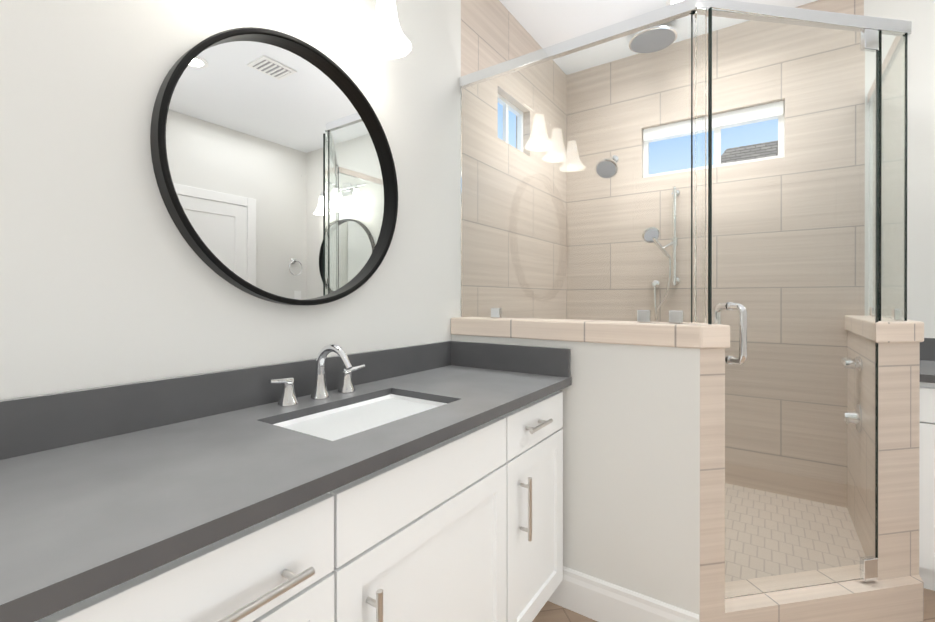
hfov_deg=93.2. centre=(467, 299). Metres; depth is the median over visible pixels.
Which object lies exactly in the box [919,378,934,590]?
bathroom vanity
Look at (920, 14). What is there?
wall
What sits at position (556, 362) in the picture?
backsplash
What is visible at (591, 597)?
baseboard
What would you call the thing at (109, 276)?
wall
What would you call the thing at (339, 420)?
sink
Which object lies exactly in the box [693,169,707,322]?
wall tile
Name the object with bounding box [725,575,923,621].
shower curb
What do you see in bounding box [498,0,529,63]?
wall tiles
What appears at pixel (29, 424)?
backsplash
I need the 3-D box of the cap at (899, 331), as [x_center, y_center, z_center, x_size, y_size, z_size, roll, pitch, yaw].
[1.755,0.120,1.876,0.157,0.075,0.818,0,0,34]
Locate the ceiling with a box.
[499,0,817,47]
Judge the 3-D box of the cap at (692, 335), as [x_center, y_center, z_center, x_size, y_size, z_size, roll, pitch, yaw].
[0.417,0.120,1.739,1.064,0.075,0.190,0,0,34]
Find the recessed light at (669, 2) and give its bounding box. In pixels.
[666,0,681,5]
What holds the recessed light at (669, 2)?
in the ceiling
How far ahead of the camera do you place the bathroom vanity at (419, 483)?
0.91 m
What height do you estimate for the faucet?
0.161 m
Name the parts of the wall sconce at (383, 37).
lamp shade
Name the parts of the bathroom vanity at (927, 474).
drawer, door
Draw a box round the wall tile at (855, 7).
[794,0,863,15]
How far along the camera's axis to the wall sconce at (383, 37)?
1.49 m
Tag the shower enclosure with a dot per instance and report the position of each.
(575, 178)
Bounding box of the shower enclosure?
[459,0,911,598]
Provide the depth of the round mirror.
1.25 m
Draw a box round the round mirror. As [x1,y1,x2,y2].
[150,27,397,304]
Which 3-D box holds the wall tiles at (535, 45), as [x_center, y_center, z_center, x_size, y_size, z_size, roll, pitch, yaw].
[0.523,-0.204,2.947,0.120,2.720,0.710,0,0,34]
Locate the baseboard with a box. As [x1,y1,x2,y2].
[548,566,698,621]
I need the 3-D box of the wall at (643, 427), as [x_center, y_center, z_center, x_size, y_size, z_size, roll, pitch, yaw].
[0.410,0.658,1.743,1.050,1.000,0.164,0,0,34]
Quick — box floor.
[532,588,934,621]
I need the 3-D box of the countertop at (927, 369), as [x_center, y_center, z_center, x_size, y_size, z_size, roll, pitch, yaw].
[2.429,0.304,1.571,1.316,0.030,0.561,0,0,34]
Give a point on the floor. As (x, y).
(550, 612)
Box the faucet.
[264,344,367,404]
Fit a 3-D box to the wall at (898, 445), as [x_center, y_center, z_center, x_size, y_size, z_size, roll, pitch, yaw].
[1.762,0.658,1.888,0.133,1.000,0.791,0,0,34]
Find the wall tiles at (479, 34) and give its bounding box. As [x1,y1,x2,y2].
[461,0,497,316]
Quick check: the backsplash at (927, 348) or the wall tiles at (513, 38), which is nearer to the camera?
the backsplash at (927, 348)
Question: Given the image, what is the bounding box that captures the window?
[693,132,707,170]
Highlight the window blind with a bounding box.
[693,116,707,134]
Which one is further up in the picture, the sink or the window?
the window
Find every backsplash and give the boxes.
[0,341,451,456]
[452,341,570,376]
[920,338,934,361]
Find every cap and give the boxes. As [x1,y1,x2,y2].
[451,317,729,348]
[875,319,923,342]
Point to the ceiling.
(545, 23)
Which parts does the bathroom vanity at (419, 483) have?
drawer, handle, drawer, handle, drawer, door, handle, drawer, door, handle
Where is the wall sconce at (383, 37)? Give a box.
[360,0,411,58]
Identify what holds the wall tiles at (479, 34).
attached to the wall at (109, 276)
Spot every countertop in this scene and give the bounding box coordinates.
[0,365,571,620]
[920,358,934,377]
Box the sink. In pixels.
[276,393,443,436]
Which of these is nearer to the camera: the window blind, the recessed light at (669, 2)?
the recessed light at (669, 2)
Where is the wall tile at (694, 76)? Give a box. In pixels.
[693,33,707,118]
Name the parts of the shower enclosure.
glass panel, header rail, glass door, header rail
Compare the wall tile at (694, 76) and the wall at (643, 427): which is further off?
the wall tile at (694, 76)
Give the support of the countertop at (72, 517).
on the bathroom vanity at (419, 483)
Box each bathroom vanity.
[0,381,571,621]
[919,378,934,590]
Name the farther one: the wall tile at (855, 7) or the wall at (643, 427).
the wall tile at (855, 7)
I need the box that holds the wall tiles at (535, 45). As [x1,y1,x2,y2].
[530,35,542,52]
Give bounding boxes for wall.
[0,0,460,399]
[452,335,724,621]
[864,0,934,337]
[878,342,919,580]

